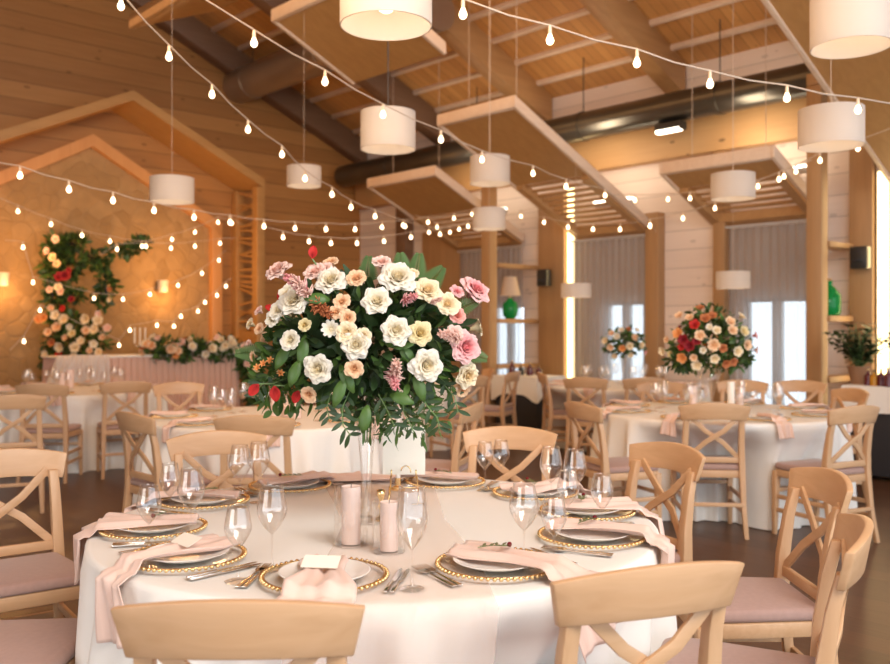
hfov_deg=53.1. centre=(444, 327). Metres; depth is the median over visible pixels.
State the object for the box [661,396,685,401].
napkin
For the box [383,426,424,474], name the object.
menu card
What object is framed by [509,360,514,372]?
bottle
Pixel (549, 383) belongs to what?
napkin
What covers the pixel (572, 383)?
chair
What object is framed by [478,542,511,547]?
herb sprig
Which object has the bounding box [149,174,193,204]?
pendant lamp
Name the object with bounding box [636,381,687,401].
chair
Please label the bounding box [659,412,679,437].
napkin
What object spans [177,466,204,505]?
wine glass
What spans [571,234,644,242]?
rail
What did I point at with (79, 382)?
dinner plate
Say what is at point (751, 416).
dinner plate
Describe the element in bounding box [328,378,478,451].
tablecloth
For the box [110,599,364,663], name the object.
chair
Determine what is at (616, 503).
napkin
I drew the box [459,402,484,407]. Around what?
seat cushion
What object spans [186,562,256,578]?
table knife
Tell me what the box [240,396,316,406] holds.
stage platform
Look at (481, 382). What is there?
chair
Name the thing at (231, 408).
charger plate
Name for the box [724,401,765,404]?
charger plate
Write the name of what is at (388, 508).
pillar candle
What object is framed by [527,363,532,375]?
bottle
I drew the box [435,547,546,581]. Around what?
charger plate
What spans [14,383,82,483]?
chair
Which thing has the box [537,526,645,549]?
charger plate
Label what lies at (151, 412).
napkin
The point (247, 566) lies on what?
table knife
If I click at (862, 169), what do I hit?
wall column
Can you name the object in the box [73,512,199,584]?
napkin
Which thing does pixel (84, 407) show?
tablecloth
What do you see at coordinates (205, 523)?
charger plate
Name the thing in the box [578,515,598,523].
herb sprig
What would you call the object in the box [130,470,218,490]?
seat cushion
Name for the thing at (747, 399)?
napkin
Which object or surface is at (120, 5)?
string light
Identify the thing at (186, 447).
chair
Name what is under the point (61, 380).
pillar candle
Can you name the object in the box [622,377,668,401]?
chair
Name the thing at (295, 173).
pendant lamp
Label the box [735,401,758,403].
dinner plate
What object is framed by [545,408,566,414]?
seat cushion
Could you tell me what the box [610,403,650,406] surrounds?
charger plate
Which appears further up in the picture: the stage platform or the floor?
the stage platform
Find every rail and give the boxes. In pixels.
[457,245,523,252]
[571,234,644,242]
[725,219,805,228]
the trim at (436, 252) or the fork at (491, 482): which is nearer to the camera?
the fork at (491, 482)
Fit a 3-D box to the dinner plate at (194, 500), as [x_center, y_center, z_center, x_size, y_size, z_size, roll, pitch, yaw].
[-0.883,0.625,3.261,0.234,0.018,0.234,0,0,23]
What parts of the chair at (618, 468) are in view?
leg, rail, rail, leg, seat frame, leg, leg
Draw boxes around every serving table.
[496,394,542,429]
[850,414,889,477]
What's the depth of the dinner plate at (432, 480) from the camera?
3.65 m
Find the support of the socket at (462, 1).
attached to the string light at (462, 14)
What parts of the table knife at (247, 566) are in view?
handle, blade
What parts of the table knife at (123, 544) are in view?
handle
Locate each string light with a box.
[0,162,502,231]
[0,198,223,249]
[8,240,225,300]
[10,278,231,349]
[100,217,239,254]
[117,0,468,233]
[205,0,655,231]
[267,207,536,244]
[416,160,811,230]
[459,0,889,113]
[613,128,889,201]
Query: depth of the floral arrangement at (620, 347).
10.04 m
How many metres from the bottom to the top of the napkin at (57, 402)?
0.152 m
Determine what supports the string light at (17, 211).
attached to the stone wall at (85, 208)
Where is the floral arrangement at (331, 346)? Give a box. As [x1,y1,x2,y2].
[234,245,489,450]
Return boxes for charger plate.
[74,383,102,384]
[98,514,207,540]
[131,541,247,572]
[150,413,197,418]
[157,493,249,509]
[176,423,213,425]
[189,407,232,411]
[248,479,331,492]
[258,557,389,591]
[405,477,485,488]
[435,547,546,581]
[492,486,578,500]
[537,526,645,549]
[539,503,635,520]
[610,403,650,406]
[612,409,650,412]
[657,400,688,403]
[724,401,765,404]
[748,417,791,421]
[780,405,824,409]
[791,412,826,416]
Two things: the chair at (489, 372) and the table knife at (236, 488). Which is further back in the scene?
the chair at (489, 372)
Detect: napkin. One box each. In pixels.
[0,388,14,390]
[21,382,44,384]
[49,396,61,406]
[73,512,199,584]
[95,533,241,648]
[124,486,244,512]
[126,393,135,402]
[147,411,187,416]
[161,416,212,442]
[184,403,222,410]
[255,470,360,485]
[266,435,280,446]
[276,554,356,603]
[317,471,478,481]
[340,415,381,439]
[444,540,620,662]
[498,477,593,495]
[542,383,563,388]
[545,518,674,563]
[548,496,664,535]
[583,388,593,398]
[602,399,641,406]
[603,406,640,418]
[655,394,665,399]
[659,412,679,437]
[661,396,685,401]
[678,381,701,383]
[688,385,707,396]
[735,398,761,403]
[757,413,794,438]
[788,403,832,409]
[802,409,852,432]
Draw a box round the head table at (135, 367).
[41,353,239,410]
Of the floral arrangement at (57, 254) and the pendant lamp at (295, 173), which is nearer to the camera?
the pendant lamp at (295, 173)
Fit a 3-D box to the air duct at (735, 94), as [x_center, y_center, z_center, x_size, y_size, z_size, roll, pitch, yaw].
[2.881,-3.041,10.722,0.395,1.116,13.750,0,0,-43]
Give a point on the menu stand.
(416, 476)
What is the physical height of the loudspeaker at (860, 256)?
0.240 m
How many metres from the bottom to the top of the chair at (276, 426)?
0.908 m
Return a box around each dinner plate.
[79,382,99,383]
[120,524,188,532]
[146,543,229,563]
[159,413,190,416]
[171,495,230,504]
[183,419,212,424]
[195,406,225,409]
[262,479,318,488]
[278,559,370,579]
[418,477,470,484]
[453,549,528,571]
[510,488,565,495]
[553,529,629,541]
[559,509,618,514]
[615,408,644,411]
[616,403,643,405]
[664,399,688,402]
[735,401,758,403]
[749,415,782,419]
[787,405,817,408]
[799,411,826,415]
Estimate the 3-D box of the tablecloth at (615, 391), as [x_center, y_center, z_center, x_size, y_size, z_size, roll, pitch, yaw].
[2.078,1.020,10.191,1.911,0.749,1.920,0,0,3]
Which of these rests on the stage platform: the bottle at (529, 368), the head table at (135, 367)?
the head table at (135, 367)
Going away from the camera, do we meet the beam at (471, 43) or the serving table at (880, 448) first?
the serving table at (880, 448)
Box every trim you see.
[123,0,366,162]
[211,5,260,32]
[238,28,283,50]
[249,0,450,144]
[289,0,529,86]
[309,0,629,102]
[331,0,741,118]
[353,17,776,133]
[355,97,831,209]
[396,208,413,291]
[422,229,462,376]
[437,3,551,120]
[538,194,566,377]
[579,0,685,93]
[645,212,664,378]
[713,150,730,401]
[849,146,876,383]
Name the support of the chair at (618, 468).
on the floor
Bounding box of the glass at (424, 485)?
[396,485,427,589]
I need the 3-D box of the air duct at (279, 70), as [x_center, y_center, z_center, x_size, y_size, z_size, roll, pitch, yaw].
[-1.735,-4.055,12.796,0.564,0.774,4.880,0,0,-43]
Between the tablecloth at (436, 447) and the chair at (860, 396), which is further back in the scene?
the tablecloth at (436, 447)
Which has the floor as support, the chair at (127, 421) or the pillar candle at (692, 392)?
the chair at (127, 421)
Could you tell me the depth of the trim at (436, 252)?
14.55 m
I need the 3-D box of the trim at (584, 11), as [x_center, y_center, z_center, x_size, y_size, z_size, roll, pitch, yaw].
[2.371,-3.881,10.212,0.055,0.070,13.700,0,0,-43]
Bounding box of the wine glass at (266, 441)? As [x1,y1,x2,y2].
[248,441,269,501]
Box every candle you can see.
[58,373,65,384]
[66,369,73,387]
[139,327,140,342]
[271,398,278,416]
[282,399,289,415]
[293,403,300,418]
[341,484,359,544]
[380,500,397,551]
[391,407,405,491]
[689,386,696,403]
[727,381,734,403]
[736,388,743,404]
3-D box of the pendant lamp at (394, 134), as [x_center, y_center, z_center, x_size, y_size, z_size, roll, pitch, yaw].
[-0.415,-3.122,6.473,0.400,3.649,0.400,0,0,0]
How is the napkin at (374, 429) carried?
on the charger plate
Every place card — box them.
[170,532,201,547]
[300,555,340,568]
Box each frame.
[0,90,264,396]
[0,134,222,342]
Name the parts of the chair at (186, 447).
leg, rail, leg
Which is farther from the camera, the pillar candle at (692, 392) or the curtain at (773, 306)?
the curtain at (773, 306)
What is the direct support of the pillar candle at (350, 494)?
on the glass candle holder
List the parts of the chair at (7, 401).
rail, rail, leg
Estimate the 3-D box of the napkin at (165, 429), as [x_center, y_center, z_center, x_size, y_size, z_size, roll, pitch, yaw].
[-1.705,0.672,5.862,0.114,0.156,0.338,0,0,41]
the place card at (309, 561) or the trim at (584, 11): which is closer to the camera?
the place card at (309, 561)
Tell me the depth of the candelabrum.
11.86 m
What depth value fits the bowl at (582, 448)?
3.08 m
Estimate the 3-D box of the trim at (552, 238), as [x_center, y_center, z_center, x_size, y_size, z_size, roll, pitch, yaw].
[1.572,-0.250,12.872,0.140,3.300,0.480,0,0,-43]
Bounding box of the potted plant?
[821,322,889,383]
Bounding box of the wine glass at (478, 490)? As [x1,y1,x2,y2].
[476,444,493,491]
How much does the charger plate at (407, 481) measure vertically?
0.021 m
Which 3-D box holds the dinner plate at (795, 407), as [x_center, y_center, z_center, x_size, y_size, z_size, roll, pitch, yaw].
[2.819,0.625,7.025,0.234,0.018,0.234,0,0,-10]
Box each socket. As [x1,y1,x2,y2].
[461,0,464,7]
[548,26,551,33]
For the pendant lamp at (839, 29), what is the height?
3.742 m
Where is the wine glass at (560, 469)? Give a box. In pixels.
[557,469,578,503]
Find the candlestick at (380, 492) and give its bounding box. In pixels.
[371,489,384,521]
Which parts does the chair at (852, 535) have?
leg, leg, rail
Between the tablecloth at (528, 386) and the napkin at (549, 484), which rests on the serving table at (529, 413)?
the tablecloth at (528, 386)
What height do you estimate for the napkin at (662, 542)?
0.190 m
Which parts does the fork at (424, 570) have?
handle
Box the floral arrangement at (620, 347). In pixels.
[600,324,647,360]
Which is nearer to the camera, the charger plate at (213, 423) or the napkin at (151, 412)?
the charger plate at (213, 423)
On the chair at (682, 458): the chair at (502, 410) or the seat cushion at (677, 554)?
the seat cushion at (677, 554)
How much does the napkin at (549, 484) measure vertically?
0.135 m
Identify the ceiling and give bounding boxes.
[193,0,787,135]
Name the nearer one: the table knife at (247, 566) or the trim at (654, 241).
the table knife at (247, 566)
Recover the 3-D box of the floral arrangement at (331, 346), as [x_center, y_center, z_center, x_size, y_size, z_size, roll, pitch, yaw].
[-0.274,0.069,2.977,0.837,0.664,0.647,0,0,-5]
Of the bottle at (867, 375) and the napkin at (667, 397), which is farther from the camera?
the bottle at (867, 375)
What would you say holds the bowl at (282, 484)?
on the wine glass at (282, 484)
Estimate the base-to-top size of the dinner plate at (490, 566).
0.018 m
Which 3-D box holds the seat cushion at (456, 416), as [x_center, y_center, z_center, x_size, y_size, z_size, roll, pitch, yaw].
[0.121,0.933,9.573,0.431,0.042,0.432,0,0,-30]
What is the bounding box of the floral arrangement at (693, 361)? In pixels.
[658,302,757,377]
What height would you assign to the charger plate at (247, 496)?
0.021 m
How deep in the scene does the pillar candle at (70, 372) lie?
9.47 m
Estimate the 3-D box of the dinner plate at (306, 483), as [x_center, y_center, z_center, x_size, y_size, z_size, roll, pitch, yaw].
[-0.623,0.625,3.577,0.234,0.018,0.234,0,0,-34]
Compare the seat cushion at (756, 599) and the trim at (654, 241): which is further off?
the trim at (654, 241)
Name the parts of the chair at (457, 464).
leg, rail, rail, leg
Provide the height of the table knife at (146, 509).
0.007 m
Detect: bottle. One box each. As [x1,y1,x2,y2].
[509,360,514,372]
[518,365,523,374]
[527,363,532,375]
[828,278,840,315]
[864,369,870,384]
[870,370,876,385]
[877,368,883,385]
[884,368,889,386]
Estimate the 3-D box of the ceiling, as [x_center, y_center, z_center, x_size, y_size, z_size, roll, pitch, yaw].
[-1.273,-2.974,4.077,16.700,5.181,18.700,0,0,-43]
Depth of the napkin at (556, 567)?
2.32 m
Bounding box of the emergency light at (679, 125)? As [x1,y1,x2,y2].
[654,120,686,134]
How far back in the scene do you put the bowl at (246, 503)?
2.25 m
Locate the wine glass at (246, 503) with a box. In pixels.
[224,503,251,582]
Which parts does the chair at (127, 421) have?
leg, rail, rail, leg, seat frame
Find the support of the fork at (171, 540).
on the tablecloth at (472, 622)
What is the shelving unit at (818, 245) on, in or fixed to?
on the floor
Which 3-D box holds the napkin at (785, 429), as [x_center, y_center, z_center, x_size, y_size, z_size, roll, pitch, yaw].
[2.243,0.671,6.114,0.129,0.154,0.334,0,0,-15]
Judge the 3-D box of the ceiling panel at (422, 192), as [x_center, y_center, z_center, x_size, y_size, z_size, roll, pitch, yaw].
[0.013,-2.587,13.209,1.800,2.684,1.500,0,0,-43]
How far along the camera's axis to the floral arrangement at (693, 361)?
6.79 m
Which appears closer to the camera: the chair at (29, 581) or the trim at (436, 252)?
the chair at (29, 581)
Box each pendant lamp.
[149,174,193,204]
[271,0,445,188]
[340,0,431,40]
[360,41,414,154]
[437,0,647,297]
[470,153,509,186]
[472,207,504,230]
[659,7,805,288]
[711,170,755,201]
[761,0,889,183]
[810,0,889,58]
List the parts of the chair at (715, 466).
leg, leg, seat frame, rail, rail, leg, leg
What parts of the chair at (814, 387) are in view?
leg, rail, leg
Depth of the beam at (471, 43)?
12.15 m
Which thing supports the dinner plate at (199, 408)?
on the charger plate at (231, 408)
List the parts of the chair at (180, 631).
leg, leg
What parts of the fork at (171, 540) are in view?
handle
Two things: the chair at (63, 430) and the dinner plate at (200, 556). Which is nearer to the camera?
the dinner plate at (200, 556)
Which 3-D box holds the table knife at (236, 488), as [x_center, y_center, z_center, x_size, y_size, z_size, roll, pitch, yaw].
[-0.782,0.637,3.461,0.014,0.007,0.215,0,0,-32]
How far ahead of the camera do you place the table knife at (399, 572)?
2.24 m
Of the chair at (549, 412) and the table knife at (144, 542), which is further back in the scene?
the chair at (549, 412)
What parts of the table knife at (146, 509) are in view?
handle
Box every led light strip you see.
[567,187,575,377]
[877,170,889,374]
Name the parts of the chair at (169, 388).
leg, rail, leg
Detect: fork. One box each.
[118,540,171,552]
[235,563,270,586]
[242,563,273,587]
[411,565,456,586]
[420,563,462,585]
[478,481,494,488]
[481,481,498,488]
[541,546,611,556]
[543,544,613,554]
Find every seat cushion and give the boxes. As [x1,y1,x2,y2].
[0,552,79,597]
[25,424,81,432]
[97,422,118,429]
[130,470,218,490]
[232,474,296,486]
[425,459,467,471]
[438,411,459,418]
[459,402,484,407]
[484,405,512,411]
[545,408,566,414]
[577,457,658,472]
[661,637,815,663]
[674,552,679,562]
[703,455,738,469]
[724,577,814,622]
[775,459,864,474]
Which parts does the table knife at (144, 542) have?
handle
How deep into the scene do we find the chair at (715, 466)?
5.94 m
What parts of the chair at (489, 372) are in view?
rail, leg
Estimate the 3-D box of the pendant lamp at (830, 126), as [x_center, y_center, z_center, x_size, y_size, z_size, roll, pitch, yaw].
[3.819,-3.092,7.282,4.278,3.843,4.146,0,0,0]
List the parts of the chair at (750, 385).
leg, rail, leg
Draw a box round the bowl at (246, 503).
[224,503,251,546]
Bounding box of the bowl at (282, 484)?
[256,484,286,532]
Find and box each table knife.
[112,543,159,546]
[113,541,165,543]
[145,508,188,513]
[148,508,196,513]
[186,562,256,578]
[189,563,261,580]
[234,487,253,495]
[238,486,258,495]
[383,568,402,592]
[390,568,409,592]
[530,547,577,564]
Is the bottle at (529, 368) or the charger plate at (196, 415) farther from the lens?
the bottle at (529, 368)
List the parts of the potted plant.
pot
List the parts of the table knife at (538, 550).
blade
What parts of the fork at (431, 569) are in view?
handle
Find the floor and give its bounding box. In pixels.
[0,424,889,663]
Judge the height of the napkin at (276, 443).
0.151 m
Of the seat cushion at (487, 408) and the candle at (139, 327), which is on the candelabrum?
the candle at (139, 327)
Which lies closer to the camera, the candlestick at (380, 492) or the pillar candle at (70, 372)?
the candlestick at (380, 492)
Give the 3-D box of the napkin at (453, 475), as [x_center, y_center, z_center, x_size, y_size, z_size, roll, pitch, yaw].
[-0.228,0.617,3.694,0.737,0.046,0.165,0,0,7]
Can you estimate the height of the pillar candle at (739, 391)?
0.180 m
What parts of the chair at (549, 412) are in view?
rail, leg, leg, seat frame, leg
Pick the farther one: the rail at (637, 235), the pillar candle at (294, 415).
the rail at (637, 235)
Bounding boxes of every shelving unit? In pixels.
[481,187,538,426]
[806,73,853,409]
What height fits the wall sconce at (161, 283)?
0.180 m
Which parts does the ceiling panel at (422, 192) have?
plywood panel, rail, rail, rail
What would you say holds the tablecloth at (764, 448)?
on the floor
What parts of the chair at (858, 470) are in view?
leg, leg, seat frame, leg, rail, rail, leg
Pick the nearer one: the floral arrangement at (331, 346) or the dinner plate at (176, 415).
the floral arrangement at (331, 346)
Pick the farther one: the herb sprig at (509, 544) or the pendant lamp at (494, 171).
the pendant lamp at (494, 171)
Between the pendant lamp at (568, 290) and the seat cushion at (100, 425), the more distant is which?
the pendant lamp at (568, 290)
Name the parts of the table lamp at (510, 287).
glass, lamp shade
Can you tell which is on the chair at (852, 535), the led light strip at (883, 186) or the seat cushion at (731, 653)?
the seat cushion at (731, 653)
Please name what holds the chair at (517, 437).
on the floor
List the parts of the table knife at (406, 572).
handle, blade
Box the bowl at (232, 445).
[228,445,251,480]
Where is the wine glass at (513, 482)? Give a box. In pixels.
[509,482,538,528]
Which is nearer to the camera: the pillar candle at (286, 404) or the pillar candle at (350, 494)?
the pillar candle at (350, 494)
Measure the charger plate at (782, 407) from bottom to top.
0.021 m
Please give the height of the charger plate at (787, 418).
0.021 m
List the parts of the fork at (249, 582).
handle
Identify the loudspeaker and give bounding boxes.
[537,269,550,285]
[850,246,870,268]
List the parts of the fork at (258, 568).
handle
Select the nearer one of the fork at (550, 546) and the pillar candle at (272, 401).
the fork at (550, 546)
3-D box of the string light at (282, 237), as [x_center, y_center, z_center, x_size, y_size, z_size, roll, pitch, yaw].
[-0.283,-1.330,10.944,0.138,0.829,4.745,0,0,44]
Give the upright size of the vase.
0.440 m
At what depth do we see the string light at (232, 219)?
11.99 m
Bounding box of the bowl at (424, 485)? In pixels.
[396,485,427,549]
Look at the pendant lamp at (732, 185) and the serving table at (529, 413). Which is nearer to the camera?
the pendant lamp at (732, 185)
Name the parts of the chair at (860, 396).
leg, rail, leg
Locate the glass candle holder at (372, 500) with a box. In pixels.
[372,500,405,552]
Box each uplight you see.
[593,197,634,207]
[757,164,805,178]
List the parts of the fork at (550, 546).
handle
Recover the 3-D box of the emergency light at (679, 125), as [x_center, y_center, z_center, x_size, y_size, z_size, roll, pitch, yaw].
[2.727,-2.422,10.777,0.150,0.115,0.360,0,0,-43]
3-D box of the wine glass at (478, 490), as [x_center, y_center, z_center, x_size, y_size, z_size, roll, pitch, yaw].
[0.158,0.546,3.522,0.070,0.195,0.070,0,0,0]
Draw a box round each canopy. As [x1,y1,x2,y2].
[129,0,237,28]
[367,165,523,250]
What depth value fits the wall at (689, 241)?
11.51 m
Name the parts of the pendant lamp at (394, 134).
lamp shade, cord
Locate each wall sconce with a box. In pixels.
[0,272,9,285]
[157,280,168,291]
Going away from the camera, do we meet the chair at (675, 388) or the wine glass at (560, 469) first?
the wine glass at (560, 469)
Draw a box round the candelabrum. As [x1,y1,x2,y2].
[134,327,145,354]
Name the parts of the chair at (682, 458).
leg, rail, rail, leg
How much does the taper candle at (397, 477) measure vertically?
0.330 m
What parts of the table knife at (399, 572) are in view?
handle, blade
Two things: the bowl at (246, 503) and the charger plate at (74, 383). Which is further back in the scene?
the charger plate at (74, 383)
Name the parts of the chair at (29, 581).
rail, rail, seat frame, leg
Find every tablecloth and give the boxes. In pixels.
[0,384,167,472]
[75,477,676,663]
[132,406,402,504]
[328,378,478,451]
[491,374,564,403]
[542,380,710,452]
[588,402,856,530]
[842,384,889,413]
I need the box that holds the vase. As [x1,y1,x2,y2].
[354,399,379,522]
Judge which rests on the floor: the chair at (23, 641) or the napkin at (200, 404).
the chair at (23, 641)
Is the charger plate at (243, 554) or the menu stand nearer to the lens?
the charger plate at (243, 554)
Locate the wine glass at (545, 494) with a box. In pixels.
[541,494,566,536]
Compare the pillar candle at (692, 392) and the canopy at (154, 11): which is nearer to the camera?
the pillar candle at (692, 392)
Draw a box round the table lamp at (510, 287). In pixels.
[500,276,520,318]
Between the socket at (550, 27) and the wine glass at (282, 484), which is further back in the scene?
the socket at (550, 27)
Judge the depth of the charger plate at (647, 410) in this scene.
6.65 m
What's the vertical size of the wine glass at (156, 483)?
0.195 m
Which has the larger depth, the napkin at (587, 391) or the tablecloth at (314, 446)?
the napkin at (587, 391)
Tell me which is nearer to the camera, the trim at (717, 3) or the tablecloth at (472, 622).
the tablecloth at (472, 622)
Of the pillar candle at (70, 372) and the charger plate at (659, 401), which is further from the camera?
the pillar candle at (70, 372)
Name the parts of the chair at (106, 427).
leg, leg, rail, seat frame, rail, leg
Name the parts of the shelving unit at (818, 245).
post, shelf, shelf, shelf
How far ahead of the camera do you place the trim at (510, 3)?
11.38 m
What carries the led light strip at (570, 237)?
attached to the wall at (689, 241)
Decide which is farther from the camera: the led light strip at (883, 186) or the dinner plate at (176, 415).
the led light strip at (883, 186)
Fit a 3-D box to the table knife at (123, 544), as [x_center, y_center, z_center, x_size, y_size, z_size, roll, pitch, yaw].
[-0.870,0.637,2.627,0.215,0.007,0.014,0,0,-11]
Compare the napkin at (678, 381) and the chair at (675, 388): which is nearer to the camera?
the chair at (675, 388)
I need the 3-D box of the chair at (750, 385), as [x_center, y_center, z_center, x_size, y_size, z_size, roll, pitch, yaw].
[2.763,0.946,8.256,0.472,0.908,0.552,0,0,18]
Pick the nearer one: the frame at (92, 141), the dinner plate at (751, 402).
the dinner plate at (751, 402)
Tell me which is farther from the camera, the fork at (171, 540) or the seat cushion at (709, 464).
the seat cushion at (709, 464)
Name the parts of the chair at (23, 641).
seat frame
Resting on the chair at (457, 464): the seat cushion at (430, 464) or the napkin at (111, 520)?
the seat cushion at (430, 464)
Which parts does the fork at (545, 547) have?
handle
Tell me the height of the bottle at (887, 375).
0.173 m
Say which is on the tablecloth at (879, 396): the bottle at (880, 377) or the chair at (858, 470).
the bottle at (880, 377)
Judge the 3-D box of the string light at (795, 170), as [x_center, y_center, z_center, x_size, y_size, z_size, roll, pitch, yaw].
[1.567,-1.345,10.371,5.390,0.525,0.086,0,0,44]
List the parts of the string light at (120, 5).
bulb, bulb, bulb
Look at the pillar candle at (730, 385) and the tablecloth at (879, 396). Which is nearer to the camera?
the pillar candle at (730, 385)
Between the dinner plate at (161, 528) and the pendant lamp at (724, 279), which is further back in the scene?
the pendant lamp at (724, 279)
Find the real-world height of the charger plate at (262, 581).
0.021 m
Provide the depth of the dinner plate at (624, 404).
7.24 m
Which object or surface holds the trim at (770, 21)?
attached to the ceiling
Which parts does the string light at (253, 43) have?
bulb, bulb, bulb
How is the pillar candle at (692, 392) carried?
on the tablecloth at (764, 448)
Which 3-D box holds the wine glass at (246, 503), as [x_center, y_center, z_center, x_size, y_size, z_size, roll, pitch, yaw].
[-0.526,0.546,2.260,0.070,0.195,0.070,0,0,0]
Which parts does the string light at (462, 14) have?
bulb, bulb, bulb, bulb, bulb, bulb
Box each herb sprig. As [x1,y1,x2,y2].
[149,510,167,517]
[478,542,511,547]
[524,477,537,483]
[577,493,587,499]
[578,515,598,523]
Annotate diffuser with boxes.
[594,197,633,202]
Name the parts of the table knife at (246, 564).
handle, blade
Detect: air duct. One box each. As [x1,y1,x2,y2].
[223,0,454,102]
[334,19,810,186]
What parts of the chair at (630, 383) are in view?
leg, rail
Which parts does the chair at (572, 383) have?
leg, rail, seat frame, leg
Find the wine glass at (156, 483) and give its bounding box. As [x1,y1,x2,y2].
[136,483,161,523]
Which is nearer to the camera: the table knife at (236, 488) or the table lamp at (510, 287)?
the table knife at (236, 488)
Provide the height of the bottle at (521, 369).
0.143 m
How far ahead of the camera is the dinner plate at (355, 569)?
2.30 m
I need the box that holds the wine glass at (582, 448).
[563,448,586,512]
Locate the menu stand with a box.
[388,465,423,504]
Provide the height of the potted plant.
0.587 m
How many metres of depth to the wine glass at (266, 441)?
3.28 m
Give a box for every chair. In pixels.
[0,394,46,512]
[0,448,79,619]
[0,618,76,663]
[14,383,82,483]
[96,381,151,478]
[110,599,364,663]
[115,411,218,512]
[152,382,204,414]
[165,430,266,487]
[213,415,296,488]
[425,402,483,471]
[429,375,488,459]
[459,368,493,426]
[463,426,557,481]
[468,371,520,451]
[537,372,589,455]
[550,561,743,663]
[563,377,608,465]
[564,401,661,518]
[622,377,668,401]
[624,441,705,616]
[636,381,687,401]
[661,513,873,663]
[671,403,750,539]
[676,467,852,663]
[717,379,768,401]
[772,405,879,542]
[774,380,826,408]
[829,388,869,503]
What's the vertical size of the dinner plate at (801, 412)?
0.018 m
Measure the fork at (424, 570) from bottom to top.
0.007 m
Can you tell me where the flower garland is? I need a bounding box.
[138,331,261,406]
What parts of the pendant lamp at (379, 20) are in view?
bulb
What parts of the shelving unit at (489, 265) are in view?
post, shelf, shelf, shelf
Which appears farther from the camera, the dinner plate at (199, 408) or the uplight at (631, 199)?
the uplight at (631, 199)
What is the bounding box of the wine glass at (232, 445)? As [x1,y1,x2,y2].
[228,445,251,506]
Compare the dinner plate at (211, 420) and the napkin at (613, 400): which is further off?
the napkin at (613, 400)
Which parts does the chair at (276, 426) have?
leg, rail, rail, leg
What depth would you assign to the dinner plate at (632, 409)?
6.71 m
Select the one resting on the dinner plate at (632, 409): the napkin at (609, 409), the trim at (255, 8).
the napkin at (609, 409)
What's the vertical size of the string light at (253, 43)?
0.458 m
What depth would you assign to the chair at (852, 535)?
2.42 m
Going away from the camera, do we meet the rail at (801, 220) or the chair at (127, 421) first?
the chair at (127, 421)
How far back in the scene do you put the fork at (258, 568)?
2.29 m
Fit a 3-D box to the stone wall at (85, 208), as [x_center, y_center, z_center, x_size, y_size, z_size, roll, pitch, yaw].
[-5.169,-0.660,12.922,3.970,4.120,0.052,0,0,-43]
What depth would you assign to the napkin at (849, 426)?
6.46 m
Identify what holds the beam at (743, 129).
attached to the wall at (689, 241)
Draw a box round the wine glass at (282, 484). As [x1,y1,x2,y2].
[256,484,286,566]
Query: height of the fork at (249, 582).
0.007 m
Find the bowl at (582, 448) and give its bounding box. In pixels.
[563,448,586,484]
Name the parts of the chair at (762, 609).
leg, seat frame, leg, rail, rail, leg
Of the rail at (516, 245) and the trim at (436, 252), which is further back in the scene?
the trim at (436, 252)
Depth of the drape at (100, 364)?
11.03 m
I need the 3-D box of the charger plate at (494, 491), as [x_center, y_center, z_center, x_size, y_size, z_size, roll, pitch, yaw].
[0.347,0.633,3.424,0.331,0.021,0.330,0,0,13]
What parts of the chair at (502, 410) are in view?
seat frame, leg, rail, rail, leg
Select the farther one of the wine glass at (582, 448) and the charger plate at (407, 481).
the charger plate at (407, 481)
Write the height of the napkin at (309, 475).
0.102 m
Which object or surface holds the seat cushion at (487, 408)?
on the chair at (502, 410)
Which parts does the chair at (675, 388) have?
leg, rail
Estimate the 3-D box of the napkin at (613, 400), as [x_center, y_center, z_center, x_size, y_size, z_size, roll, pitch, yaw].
[1.467,0.642,7.370,0.336,0.096,0.134,0,0,43]
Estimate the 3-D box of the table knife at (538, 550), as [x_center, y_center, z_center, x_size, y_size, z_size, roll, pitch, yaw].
[0.302,0.637,2.491,0.014,0.007,0.215,0,0,-30]
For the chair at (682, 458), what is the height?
0.908 m
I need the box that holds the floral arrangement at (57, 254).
[32,227,153,381]
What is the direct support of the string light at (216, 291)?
hanging from the ceiling
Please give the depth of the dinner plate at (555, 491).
3.37 m
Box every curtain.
[460,247,522,400]
[572,237,644,379]
[728,222,805,404]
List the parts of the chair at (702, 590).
leg, rail, leg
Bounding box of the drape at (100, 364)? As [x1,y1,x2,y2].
[46,354,109,383]
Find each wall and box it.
[0,0,359,397]
[0,148,208,386]
[360,40,878,408]
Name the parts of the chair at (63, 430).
leg, rail, rail, seat frame, leg, leg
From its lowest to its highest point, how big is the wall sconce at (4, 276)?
0.180 m
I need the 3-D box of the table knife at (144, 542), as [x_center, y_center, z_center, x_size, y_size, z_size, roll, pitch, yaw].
[-0.874,0.637,2.647,0.215,0.007,0.014,0,0,-12]
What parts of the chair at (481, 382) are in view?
leg, leg, seat frame, leg, rail, leg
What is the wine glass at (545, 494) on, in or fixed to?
on the tablecloth at (472, 622)
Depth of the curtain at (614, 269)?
12.07 m
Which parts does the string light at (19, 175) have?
bulb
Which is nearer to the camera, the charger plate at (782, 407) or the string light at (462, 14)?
the string light at (462, 14)
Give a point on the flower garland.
(178, 348)
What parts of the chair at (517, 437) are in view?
leg, rail, leg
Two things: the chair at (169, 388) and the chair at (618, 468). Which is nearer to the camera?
the chair at (618, 468)
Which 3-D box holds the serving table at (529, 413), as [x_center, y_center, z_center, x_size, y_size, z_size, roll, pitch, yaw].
[1.128,1.025,12.100,0.560,0.750,0.800,0,0,-43]
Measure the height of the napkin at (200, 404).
0.099 m
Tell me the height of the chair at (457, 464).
0.908 m
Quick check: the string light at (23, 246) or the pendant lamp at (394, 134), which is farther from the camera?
the string light at (23, 246)
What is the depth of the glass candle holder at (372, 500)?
2.56 m

